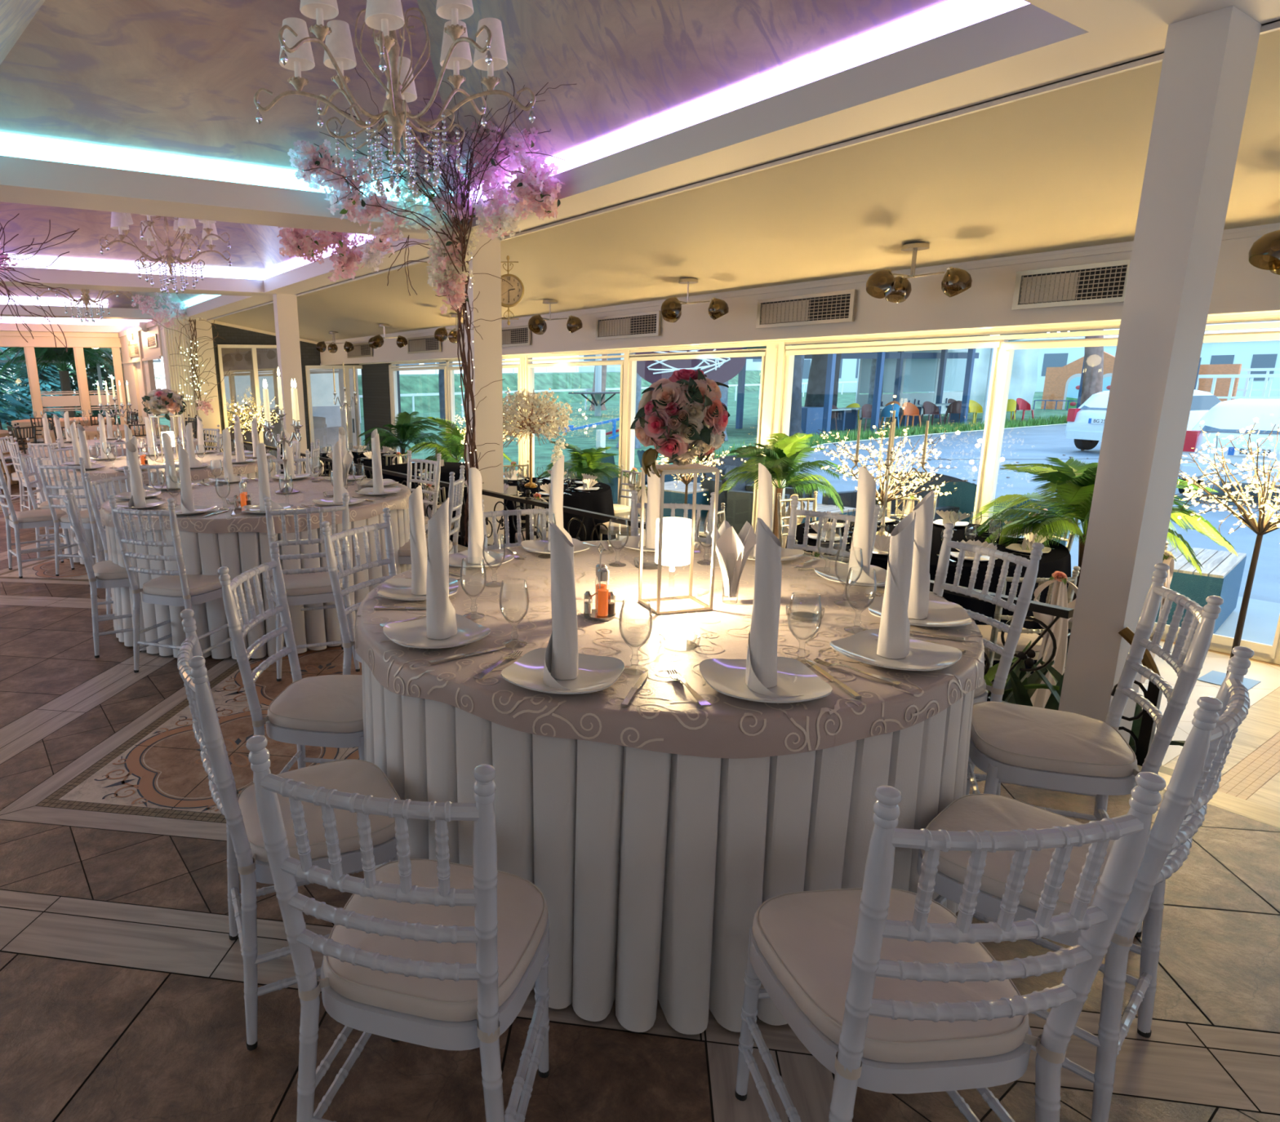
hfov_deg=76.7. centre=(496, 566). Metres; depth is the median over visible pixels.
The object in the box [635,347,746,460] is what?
hanging sign
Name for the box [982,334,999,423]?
lamp post
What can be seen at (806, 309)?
grille
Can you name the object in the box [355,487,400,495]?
plate
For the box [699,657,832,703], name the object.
plate
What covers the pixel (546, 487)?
napkin
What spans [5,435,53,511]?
banquet chair
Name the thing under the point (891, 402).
plastic chair
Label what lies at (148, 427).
napkin
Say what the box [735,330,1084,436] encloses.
pergola
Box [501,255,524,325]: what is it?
clock
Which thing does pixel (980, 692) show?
seat cushion
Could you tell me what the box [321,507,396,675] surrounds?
banquet chair
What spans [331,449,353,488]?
napkin
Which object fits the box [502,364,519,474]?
window
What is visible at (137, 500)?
napkin
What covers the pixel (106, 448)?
goblet
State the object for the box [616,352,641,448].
tree
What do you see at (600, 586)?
bottle
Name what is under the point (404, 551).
seat cushion
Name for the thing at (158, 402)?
bouquet
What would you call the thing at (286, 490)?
candelabra
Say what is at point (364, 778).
seat cushion
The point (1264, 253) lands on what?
ceiling lamp
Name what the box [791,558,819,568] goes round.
fork
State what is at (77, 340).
wall
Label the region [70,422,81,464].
napkin
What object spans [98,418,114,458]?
napkin
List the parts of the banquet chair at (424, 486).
chair frame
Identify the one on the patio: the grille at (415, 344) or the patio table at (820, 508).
the patio table at (820, 508)
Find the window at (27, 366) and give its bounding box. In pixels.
[12,346,35,417]
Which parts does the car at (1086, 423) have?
number plate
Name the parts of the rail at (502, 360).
rail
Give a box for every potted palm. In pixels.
[357,411,448,458]
[404,416,511,462]
[537,441,628,485]
[718,432,852,539]
[971,456,1239,601]
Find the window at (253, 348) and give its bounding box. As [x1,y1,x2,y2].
[217,344,276,443]
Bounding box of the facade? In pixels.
[1032,351,1241,410]
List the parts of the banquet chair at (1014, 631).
post, rail, seat frame, rail, crest rail, rail, post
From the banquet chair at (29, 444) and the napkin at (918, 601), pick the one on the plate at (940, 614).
the napkin at (918, 601)
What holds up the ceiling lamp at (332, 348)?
hanging from the ceiling at (1064, 168)
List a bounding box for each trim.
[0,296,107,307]
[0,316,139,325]
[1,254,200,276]
[137,320,151,322]
[182,294,219,307]
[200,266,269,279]
[206,19,1279,320]
[211,320,318,344]
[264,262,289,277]
[284,233,373,270]
[356,310,1279,364]
[848,458,1097,460]
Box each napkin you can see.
[41,413,52,444]
[53,413,64,447]
[63,411,71,441]
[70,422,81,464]
[76,423,91,470]
[97,413,108,446]
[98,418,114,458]
[105,409,113,438]
[124,424,132,470]
[124,441,146,507]
[129,437,146,497]
[144,417,159,454]
[148,413,159,444]
[161,432,180,488]
[177,411,186,439]
[177,444,194,513]
[185,422,202,467]
[196,415,204,453]
[222,429,242,481]
[232,415,244,453]
[233,419,245,462]
[249,417,258,457]
[256,443,284,511]
[284,428,295,478]
[320,446,332,453]
[332,438,350,503]
[338,426,348,479]
[352,445,367,452]
[363,451,372,458]
[364,429,377,484]
[369,433,384,493]
[382,446,391,453]
[387,448,394,455]
[408,485,426,595]
[426,497,457,639]
[467,467,497,564]
[503,470,519,479]
[503,483,509,494]
[540,483,551,494]
[542,520,577,690]
[547,455,573,551]
[582,473,597,483]
[582,478,597,489]
[637,462,660,552]
[711,520,755,600]
[745,518,802,697]
[753,462,773,558]
[810,521,831,538]
[817,511,831,524]
[847,466,885,583]
[873,533,890,552]
[874,512,915,659]
[877,506,887,521]
[907,490,934,619]
[936,510,969,525]
[955,539,997,557]
[1004,520,1032,537]
[1021,533,1047,551]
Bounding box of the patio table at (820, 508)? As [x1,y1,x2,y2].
[782,501,856,533]
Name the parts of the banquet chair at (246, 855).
crest rail, rail, rail, post, rail, post, seat frame, leg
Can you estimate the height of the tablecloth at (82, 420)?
0.093 m
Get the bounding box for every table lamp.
[160,431,175,460]
[654,517,692,599]
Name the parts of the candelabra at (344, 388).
arm, stem, arm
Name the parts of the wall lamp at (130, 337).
lamp shade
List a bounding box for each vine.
[0,213,79,351]
[131,292,230,415]
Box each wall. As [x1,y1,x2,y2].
[0,331,128,425]
[118,320,162,425]
[211,323,402,453]
[320,222,1279,365]
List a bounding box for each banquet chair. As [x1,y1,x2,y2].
[0,420,25,453]
[0,422,35,484]
[0,431,36,514]
[0,438,19,485]
[0,462,75,578]
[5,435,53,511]
[6,422,30,484]
[17,447,63,558]
[22,419,53,468]
[26,438,64,504]
[29,414,53,443]
[36,457,105,576]
[47,440,80,542]
[52,422,80,442]
[62,481,133,658]
[84,466,131,614]
[89,413,106,426]
[93,435,135,457]
[107,495,231,672]
[126,409,135,424]
[127,457,178,489]
[128,420,155,436]
[130,410,137,424]
[153,435,186,453]
[177,608,399,1050]
[185,416,196,438]
[187,414,197,439]
[202,424,219,452]
[217,427,228,452]
[217,542,364,782]
[245,735,549,1121]
[263,493,359,681]
[266,446,280,474]
[266,450,310,477]
[276,434,300,474]
[309,454,330,476]
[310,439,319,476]
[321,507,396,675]
[385,450,408,466]
[398,465,465,564]
[406,450,441,530]
[417,466,441,533]
[422,484,465,532]
[481,499,548,550]
[503,460,528,477]
[515,490,549,543]
[599,483,647,540]
[613,465,641,540]
[631,490,715,544]
[716,502,725,530]
[734,772,1166,1121]
[777,491,817,548]
[786,495,880,562]
[795,540,850,563]
[886,490,937,519]
[916,646,1253,1121]
[932,523,1044,795]
[965,563,1223,937]
[977,566,1079,676]
[1026,504,1078,552]
[1064,542,1168,668]
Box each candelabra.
[97,374,132,442]
[262,367,302,494]
[332,362,356,456]
[850,410,928,536]
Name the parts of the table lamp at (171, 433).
lamp shade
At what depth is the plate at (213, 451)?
7.83 m
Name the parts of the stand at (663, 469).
post, post, plate, post, post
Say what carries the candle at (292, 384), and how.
on the candelabra at (286, 490)
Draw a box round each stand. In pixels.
[150,414,184,462]
[638,463,719,614]
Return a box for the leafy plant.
[983,640,1185,776]
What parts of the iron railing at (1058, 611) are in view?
post, rail, handrail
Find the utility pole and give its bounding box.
[1194,357,1201,390]
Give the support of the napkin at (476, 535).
on the plate at (455, 559)
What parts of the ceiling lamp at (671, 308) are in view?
lamp shade, lamp shade, rod, ceiling plate, lamp shade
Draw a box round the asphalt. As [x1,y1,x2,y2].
[702,424,1279,603]
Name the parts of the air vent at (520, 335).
louvre panel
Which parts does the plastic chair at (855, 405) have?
backrest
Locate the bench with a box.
[1155,544,1246,634]
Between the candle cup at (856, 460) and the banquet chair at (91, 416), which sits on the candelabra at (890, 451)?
the candle cup at (856, 460)
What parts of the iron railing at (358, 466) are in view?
post, handrail, post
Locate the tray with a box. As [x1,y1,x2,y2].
[583,608,615,621]
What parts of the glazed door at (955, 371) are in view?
pane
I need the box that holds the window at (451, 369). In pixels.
[448,366,462,459]
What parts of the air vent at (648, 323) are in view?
louvre panel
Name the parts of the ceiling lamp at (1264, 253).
lamp shade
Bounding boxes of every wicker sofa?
[701,455,818,524]
[822,471,969,521]
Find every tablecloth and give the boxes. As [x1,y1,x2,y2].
[0,430,19,438]
[11,417,115,426]
[31,437,198,457]
[41,424,168,437]
[54,452,278,484]
[100,476,411,533]
[318,451,406,479]
[354,540,985,759]
[382,462,466,505]
[449,477,615,547]
[785,517,1071,681]
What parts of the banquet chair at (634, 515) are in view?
post, rail, crest rail, post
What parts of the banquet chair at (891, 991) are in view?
leg, post, seat frame, rail, rail, rail, crest rail, post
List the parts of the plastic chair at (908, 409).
backrest, leg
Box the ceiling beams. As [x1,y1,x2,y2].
[0,0,1279,333]
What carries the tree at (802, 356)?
on the lawn
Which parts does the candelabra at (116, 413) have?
arm, arm, stem, arm, arm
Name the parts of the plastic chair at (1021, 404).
backrest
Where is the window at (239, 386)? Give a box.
[221,347,361,466]
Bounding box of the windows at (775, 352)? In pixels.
[388,315,1279,665]
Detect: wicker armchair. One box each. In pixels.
[568,452,635,504]
[636,449,702,484]
[720,465,805,535]
[938,481,977,523]
[970,499,1066,546]
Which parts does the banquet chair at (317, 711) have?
post, crest rail, rail, rail, rail, post, seat frame, leg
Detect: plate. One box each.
[45,444,72,448]
[61,460,95,466]
[75,464,106,470]
[89,456,122,460]
[90,444,117,448]
[98,436,122,439]
[112,466,144,471]
[115,491,161,499]
[115,499,166,509]
[137,451,164,456]
[148,483,196,490]
[159,505,217,515]
[190,462,208,469]
[194,449,217,453]
[208,475,249,483]
[231,450,253,454]
[231,458,257,463]
[241,503,290,514]
[244,453,271,458]
[271,473,310,479]
[312,497,365,506]
[322,475,365,481]
[352,450,368,453]
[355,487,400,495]
[356,479,398,487]
[377,577,458,600]
[382,613,490,648]
[448,549,514,568]
[501,648,624,694]
[503,476,524,480]
[520,537,590,555]
[538,492,564,496]
[573,486,599,491]
[574,481,598,484]
[621,536,655,551]
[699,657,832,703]
[746,546,804,561]
[808,533,843,541]
[809,520,844,528]
[813,564,887,586]
[829,629,962,671]
[867,596,972,626]
[872,547,888,555]
[877,516,895,523]
[933,519,968,527]
[950,551,998,561]
[991,531,1026,538]
[1005,543,1051,553]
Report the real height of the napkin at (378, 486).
0.365 m
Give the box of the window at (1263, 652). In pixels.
[980,330,1279,664]
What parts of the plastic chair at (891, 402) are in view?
backrest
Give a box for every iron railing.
[203,430,284,474]
[292,451,468,546]
[481,488,1074,703]
[1111,626,1162,766]
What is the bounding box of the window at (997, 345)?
[776,339,1008,528]
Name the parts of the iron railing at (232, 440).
handrail, post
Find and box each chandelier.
[35,288,133,323]
[98,211,231,293]
[253,0,535,198]
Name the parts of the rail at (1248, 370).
post, post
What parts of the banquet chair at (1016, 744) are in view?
leg, leg, seat frame, post, rail, rail, rail, crest rail, post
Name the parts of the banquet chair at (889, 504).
post, rail, crest rail, post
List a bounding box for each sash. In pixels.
[309,460,324,476]
[391,452,406,465]
[417,469,429,533]
[422,484,434,534]
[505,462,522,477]
[524,493,548,540]
[628,467,641,513]
[636,484,647,534]
[703,510,718,543]
[781,493,804,548]
[810,551,827,559]
[897,493,916,518]
[1030,571,1077,708]
[1140,550,1176,684]
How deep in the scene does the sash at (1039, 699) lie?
4.28 m
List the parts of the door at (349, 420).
handle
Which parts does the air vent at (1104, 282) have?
louvre panel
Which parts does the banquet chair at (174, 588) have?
post, crest rail, rail, rail, rail, post, seat frame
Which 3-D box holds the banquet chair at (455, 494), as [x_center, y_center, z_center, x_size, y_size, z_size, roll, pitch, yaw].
[-0.428,-0.145,4.925,0.472,0.926,0.416,1,13,7]
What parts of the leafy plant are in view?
planter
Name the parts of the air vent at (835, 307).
louvre panel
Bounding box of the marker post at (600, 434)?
[595,429,605,453]
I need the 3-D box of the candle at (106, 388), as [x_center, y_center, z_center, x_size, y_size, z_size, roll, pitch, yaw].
[-4.606,-2.063,9.377,0.028,0.258,0.028,-9,16,-32]
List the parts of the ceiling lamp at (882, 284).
lamp shade, lamp shade, rod, rod, rod, ceiling plate, lamp shade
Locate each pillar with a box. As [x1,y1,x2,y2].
[159,318,197,439]
[188,319,222,452]
[272,293,306,474]
[462,235,504,545]
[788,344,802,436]
[1057,5,1261,744]
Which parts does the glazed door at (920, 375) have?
pane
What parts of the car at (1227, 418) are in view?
number plate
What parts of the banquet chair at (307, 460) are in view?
crest rail, post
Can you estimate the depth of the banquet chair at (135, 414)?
16.09 m
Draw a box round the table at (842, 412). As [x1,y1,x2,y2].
[830,408,851,431]
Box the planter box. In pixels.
[800,406,823,435]
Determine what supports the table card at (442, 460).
on the tablecloth at (448, 467)
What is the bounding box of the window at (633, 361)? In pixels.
[625,350,765,534]
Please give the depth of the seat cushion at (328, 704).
2.47 m
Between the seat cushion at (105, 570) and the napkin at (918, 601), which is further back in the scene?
the seat cushion at (105, 570)
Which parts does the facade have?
handrail, arch frame, sky panel, sky panel, arch frame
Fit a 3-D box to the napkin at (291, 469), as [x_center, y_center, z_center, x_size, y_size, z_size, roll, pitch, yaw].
[-1.471,-0.804,5.623,0.076,0.365,0.130,-8,15,-26]
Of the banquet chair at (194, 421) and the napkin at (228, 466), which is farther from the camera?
the banquet chair at (194, 421)
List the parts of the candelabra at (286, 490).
arm, arm, stem, arm, arm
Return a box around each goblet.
[106,448,117,468]
[210,461,222,486]
[215,479,231,510]
[459,559,486,617]
[482,535,505,586]
[499,581,528,644]
[607,520,628,564]
[618,601,652,668]
[696,518,718,562]
[786,593,822,661]
[816,528,841,575]
[834,548,862,604]
[844,568,876,630]
[969,511,982,535]
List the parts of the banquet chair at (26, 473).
crest rail, post, rail, rail, rail, post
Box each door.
[136,362,146,424]
[305,365,362,451]
[855,351,906,417]
[901,350,941,415]
[928,350,968,413]
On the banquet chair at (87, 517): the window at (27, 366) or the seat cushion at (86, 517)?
the seat cushion at (86, 517)
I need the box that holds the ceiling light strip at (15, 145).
[0,132,453,204]
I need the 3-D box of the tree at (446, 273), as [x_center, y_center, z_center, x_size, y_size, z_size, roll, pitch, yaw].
[-0.582,-1.787,6.036,2.518,3.517,1.904,2,14,10]
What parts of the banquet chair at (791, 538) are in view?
post, rail, crest rail, post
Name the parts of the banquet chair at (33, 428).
seat frame, chair frame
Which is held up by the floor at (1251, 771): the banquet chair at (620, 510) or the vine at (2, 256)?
the banquet chair at (620, 510)
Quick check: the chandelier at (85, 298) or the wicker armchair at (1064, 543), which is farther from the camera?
the chandelier at (85, 298)
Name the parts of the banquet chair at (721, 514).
crest rail, post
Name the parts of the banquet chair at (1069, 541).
rail, post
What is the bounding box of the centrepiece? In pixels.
[502,388,573,488]
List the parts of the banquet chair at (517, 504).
post, crest rail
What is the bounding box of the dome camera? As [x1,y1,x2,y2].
[138,321,148,332]
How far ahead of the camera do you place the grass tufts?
26.53 m
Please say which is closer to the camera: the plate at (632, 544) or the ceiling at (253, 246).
the plate at (632, 544)
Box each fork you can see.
[351,496,385,497]
[380,615,426,626]
[472,650,522,679]
[491,551,526,559]
[582,542,609,551]
[666,670,711,706]
[693,543,699,554]
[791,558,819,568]
[813,657,901,685]
[864,591,884,596]
[910,630,964,641]
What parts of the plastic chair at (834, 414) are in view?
backrest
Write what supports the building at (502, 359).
on the lawn
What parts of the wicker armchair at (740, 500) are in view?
backrest, armrest, armrest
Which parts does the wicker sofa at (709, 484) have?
armrest, backrest, armrest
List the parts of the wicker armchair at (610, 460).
backrest, armrest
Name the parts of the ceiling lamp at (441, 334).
lamp shade, lamp shade, ceiling plate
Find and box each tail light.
[1066,408,1080,422]
[1182,430,1200,452]
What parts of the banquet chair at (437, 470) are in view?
post, rail, rail, crest rail, seat frame, rail, post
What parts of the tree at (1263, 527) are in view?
plate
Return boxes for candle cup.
[262,420,272,431]
[263,421,274,433]
[276,408,286,420]
[289,419,296,431]
[292,420,302,431]
[852,455,861,465]
[883,459,892,469]
[889,453,895,463]
[918,457,928,467]
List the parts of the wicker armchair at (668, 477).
backrest, armrest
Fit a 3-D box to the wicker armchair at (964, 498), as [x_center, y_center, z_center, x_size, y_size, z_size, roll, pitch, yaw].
[5.200,-0.473,8.434,0.890,0.900,0.720,-6,14,-22]
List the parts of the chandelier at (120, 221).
lamp shade, lamp shade, arm, arm, lamp shade, arm, arm, lamp shade, arm, arm, lamp shade, arm, arm, lamp shade, lamp shade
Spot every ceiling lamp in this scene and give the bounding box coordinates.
[315,331,354,353]
[368,324,407,348]
[434,314,462,343]
[528,299,582,334]
[661,278,728,322]
[866,242,972,302]
[1248,230,1279,275]
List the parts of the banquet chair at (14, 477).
seat frame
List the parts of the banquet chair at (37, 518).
rail, post, post, seat frame, leg, leg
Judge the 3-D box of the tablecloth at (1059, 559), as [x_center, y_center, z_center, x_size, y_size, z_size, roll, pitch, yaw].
[3.111,0.160,5.914,2.021,0.755,2.021,-9,16,-32]
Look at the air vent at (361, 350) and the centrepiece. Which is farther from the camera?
the air vent at (361, 350)
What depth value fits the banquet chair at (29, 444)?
8.23 m
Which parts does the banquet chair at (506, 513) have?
post, rail, crest rail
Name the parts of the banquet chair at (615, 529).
leg, seat frame, post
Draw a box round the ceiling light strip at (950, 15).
[469,0,1030,201]
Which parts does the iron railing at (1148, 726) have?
handrail, post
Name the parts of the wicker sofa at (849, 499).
armrest, backrest, armrest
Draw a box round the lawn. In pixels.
[1,370,1068,480]
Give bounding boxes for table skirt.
[12,422,114,452]
[34,447,197,507]
[43,431,168,443]
[57,468,275,564]
[105,506,411,659]
[361,658,974,1035]
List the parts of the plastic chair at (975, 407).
backrest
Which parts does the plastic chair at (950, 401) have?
backrest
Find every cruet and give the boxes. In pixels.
[138,440,149,466]
[233,469,251,510]
[583,542,615,621]
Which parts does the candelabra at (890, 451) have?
arm, stem, arm, arm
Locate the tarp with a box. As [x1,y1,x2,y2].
[950,347,1039,411]
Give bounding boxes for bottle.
[138,448,145,464]
[238,482,247,507]
[240,480,247,501]
[595,564,607,610]
[596,568,608,616]
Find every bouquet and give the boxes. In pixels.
[141,388,186,421]
[630,368,729,478]
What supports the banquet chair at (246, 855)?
on the floor at (122, 979)
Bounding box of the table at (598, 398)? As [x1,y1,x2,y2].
[568,354,620,416]
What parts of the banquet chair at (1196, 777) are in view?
seat frame, post, rail, rail, post, rail, crest rail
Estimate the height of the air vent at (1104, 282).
0.250 m
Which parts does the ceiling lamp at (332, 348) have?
lamp shade, lamp shade, lamp shade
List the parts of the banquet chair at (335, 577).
post, rail, seat frame, crest rail, rail, rail, post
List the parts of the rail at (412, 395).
post, post, post, post, rail, post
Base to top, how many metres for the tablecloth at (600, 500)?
0.755 m
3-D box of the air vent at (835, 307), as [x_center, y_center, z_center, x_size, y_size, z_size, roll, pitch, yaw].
[2.667,-2.227,6.890,0.027,0.250,0.970,-9,16,-32]
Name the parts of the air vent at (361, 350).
louvre panel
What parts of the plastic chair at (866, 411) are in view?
leg, backrest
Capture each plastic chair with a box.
[831,404,838,431]
[845,403,860,424]
[857,404,880,431]
[880,401,900,424]
[880,404,899,429]
[898,402,920,427]
[918,401,942,426]
[942,399,956,422]
[943,400,961,425]
[968,400,982,424]
[1006,399,1016,421]
[1011,398,1034,421]
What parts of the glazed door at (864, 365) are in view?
pane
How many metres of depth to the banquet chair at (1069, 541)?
5.97 m
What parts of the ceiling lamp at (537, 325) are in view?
lamp shade, lamp shade, ceiling plate, lamp shade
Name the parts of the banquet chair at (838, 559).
crest rail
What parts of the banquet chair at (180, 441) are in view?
post, crest rail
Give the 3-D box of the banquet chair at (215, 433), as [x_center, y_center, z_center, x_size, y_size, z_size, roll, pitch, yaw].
[-3.843,-1.363,10.274,0.422,0.923,0.466,9,17,36]
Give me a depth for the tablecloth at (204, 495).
4.53 m
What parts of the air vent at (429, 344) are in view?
louvre panel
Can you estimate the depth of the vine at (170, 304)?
14.28 m
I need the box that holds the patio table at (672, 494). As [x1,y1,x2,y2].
[638,480,708,525]
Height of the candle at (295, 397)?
0.258 m
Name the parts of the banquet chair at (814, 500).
post, crest rail, rail, post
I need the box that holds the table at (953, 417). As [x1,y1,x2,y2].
[906,403,959,426]
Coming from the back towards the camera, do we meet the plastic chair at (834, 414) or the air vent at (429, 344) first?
the plastic chair at (834, 414)
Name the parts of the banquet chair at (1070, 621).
leg, seat frame, post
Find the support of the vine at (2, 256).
hanging from the ceiling beams
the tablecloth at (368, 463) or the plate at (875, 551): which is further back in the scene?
the tablecloth at (368, 463)
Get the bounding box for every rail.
[358,381,857,422]
[431,360,620,373]
[1195,373,1279,400]
[1236,368,1279,396]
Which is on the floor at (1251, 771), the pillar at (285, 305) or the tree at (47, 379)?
the pillar at (285, 305)
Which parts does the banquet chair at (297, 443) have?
post, post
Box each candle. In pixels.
[97,381,101,404]
[105,381,109,402]
[111,374,117,402]
[118,382,122,402]
[126,381,130,403]
[262,380,266,422]
[264,379,271,422]
[276,367,283,410]
[290,378,295,421]
[293,379,299,422]
[332,367,335,391]
[342,362,346,391]
[353,367,355,391]
[855,420,861,455]
[885,410,895,457]
[886,422,893,459]
[892,418,896,453]
[922,421,928,457]
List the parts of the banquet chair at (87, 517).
post, crest rail, rail, rail, rail, seat frame, post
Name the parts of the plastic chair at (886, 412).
backrest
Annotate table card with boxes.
[436,459,444,466]
[506,486,516,495]
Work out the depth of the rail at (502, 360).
90.08 m
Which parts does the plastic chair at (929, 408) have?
backrest, leg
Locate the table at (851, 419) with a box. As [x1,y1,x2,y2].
[837,405,906,430]
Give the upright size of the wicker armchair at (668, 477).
0.900 m
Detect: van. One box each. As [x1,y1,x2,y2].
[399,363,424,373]
[424,362,439,373]
[453,361,463,373]
[502,363,515,373]
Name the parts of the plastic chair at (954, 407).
backrest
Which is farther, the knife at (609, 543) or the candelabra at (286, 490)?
the candelabra at (286, 490)
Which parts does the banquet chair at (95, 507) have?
post, crest rail, post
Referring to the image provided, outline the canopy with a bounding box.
[0,348,160,417]
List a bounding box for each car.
[1065,390,1221,449]
[1178,398,1279,494]
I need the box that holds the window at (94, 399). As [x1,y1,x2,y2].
[81,346,122,425]
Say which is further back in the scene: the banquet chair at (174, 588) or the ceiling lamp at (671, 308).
the ceiling lamp at (671, 308)
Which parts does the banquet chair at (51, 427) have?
chair frame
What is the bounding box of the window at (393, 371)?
[391,365,448,452]
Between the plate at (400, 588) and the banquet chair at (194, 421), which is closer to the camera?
the plate at (400, 588)
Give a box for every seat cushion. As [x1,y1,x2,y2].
[0,453,29,458]
[8,508,66,523]
[11,470,34,477]
[22,475,53,483]
[38,499,61,509]
[47,478,57,485]
[60,510,100,523]
[93,560,128,579]
[142,573,231,596]
[237,760,399,862]
[267,675,363,733]
[270,569,342,595]
[323,860,547,1022]
[398,537,452,556]
[424,515,428,524]
[515,531,548,541]
[600,521,639,531]
[613,504,631,513]
[752,889,1028,1063]
[920,795,1115,915]
[970,701,1137,777]
[973,680,986,697]
[977,625,1042,651]
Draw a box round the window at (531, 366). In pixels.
[527,360,623,517]
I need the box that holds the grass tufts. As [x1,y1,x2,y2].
[668,413,1067,464]
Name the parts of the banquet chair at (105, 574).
crest rail, rail, post, post, rail, seat frame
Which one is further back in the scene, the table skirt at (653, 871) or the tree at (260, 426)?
the tree at (260, 426)
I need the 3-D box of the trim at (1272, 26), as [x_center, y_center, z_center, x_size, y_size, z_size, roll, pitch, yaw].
[-0.144,-2.834,6.956,0.055,0.060,20.000,-9,16,-32]
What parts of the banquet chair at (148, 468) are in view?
rail, crest rail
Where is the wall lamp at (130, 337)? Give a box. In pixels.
[126,333,133,341]
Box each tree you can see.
[0,346,64,430]
[0,346,88,421]
[0,346,123,417]
[0,348,168,417]
[0,351,82,424]
[64,347,128,425]
[227,398,279,439]
[277,68,577,545]
[438,362,446,427]
[454,387,541,445]
[588,354,607,410]
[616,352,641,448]
[656,446,746,515]
[717,381,728,440]
[800,344,805,382]
[813,395,956,508]
[862,351,884,419]
[1080,329,1103,406]
[1173,417,1279,690]
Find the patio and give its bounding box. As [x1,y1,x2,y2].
[411,462,1279,645]
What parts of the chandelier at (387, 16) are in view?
lamp shade, arm, lamp shade, arm, lamp shade, arm, lamp shade, arm, lamp shade, arm, arm, arm, lamp shade, lamp shade, arm, lamp shade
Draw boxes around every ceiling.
[0,0,948,187]
[0,201,355,269]
[0,285,200,309]
[213,29,1279,342]
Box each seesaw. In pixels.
[538,417,619,439]
[605,428,619,435]
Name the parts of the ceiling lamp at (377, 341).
lamp shade, lamp shade, ceiling plate, lamp shade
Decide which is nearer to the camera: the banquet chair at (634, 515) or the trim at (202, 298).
the banquet chair at (634, 515)
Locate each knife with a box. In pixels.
[203,510,228,517]
[373,606,426,609]
[428,645,506,665]
[448,572,465,576]
[506,547,524,559]
[607,540,613,552]
[621,670,648,707]
[798,566,842,570]
[805,661,861,699]
[909,636,965,653]
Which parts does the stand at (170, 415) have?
post, post, plate, post, post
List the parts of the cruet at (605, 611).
handle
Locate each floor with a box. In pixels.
[0,466,1279,1121]
[619,533,1279,811]
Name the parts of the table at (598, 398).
post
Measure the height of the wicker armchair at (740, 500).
0.900 m
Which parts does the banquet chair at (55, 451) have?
post, crest rail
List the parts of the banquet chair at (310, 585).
post, seat frame, crest rail, rail, rail, rail, post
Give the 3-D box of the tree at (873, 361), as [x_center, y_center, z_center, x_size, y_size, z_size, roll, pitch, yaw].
[16.734,-11.431,33.673,4.862,10.250,6.119,2,14,13]
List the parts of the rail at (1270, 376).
post, post, post, post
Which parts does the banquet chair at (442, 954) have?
post, crest rail, rail, rail, rail, seat frame, post, leg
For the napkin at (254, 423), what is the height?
0.365 m
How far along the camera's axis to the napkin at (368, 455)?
12.20 m
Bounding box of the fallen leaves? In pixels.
[828,441,1200,502]
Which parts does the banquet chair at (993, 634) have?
post, seat frame, rail, rail, crest rail, post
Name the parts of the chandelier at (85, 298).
arm, arm, arm, arm, arm, arm, arm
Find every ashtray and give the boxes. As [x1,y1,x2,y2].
[226,499,240,504]
[323,492,333,497]
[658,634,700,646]
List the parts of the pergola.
post, post, post, post, post, post, post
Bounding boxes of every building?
[357,368,361,375]
[399,359,510,374]
[578,353,761,372]
[801,336,1084,392]
[1103,320,1279,396]
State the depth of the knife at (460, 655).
1.99 m
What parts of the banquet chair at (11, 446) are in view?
chair frame, seat frame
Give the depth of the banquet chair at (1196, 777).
1.53 m
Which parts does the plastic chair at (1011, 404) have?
backrest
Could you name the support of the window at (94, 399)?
in the wall at (77, 340)
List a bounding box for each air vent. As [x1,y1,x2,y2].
[128,342,139,357]
[146,333,157,348]
[346,342,372,358]
[407,335,441,354]
[502,324,530,346]
[595,311,661,340]
[755,289,856,328]
[1011,259,1130,310]
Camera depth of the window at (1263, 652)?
6.14 m
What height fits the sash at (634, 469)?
0.835 m
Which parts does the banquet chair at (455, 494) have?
seat frame, post, rail, rail, rail, post, crest rail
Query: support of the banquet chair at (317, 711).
on the floor at (122, 979)
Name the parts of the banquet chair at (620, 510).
seat frame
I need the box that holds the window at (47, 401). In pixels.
[32,346,84,417]
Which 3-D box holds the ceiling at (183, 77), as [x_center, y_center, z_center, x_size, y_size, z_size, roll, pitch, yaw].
[-0.486,-3.237,3.399,3.590,2.118,4.660,-9,16,-32]
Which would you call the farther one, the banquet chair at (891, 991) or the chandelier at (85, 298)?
the chandelier at (85, 298)
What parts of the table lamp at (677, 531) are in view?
lamp shade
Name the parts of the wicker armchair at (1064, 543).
backrest, armrest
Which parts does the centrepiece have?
stem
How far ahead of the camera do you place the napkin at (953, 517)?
6.25 m
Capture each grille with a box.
[128,344,137,355]
[147,336,155,346]
[348,344,370,356]
[408,337,438,351]
[502,328,528,344]
[598,314,656,337]
[760,294,850,324]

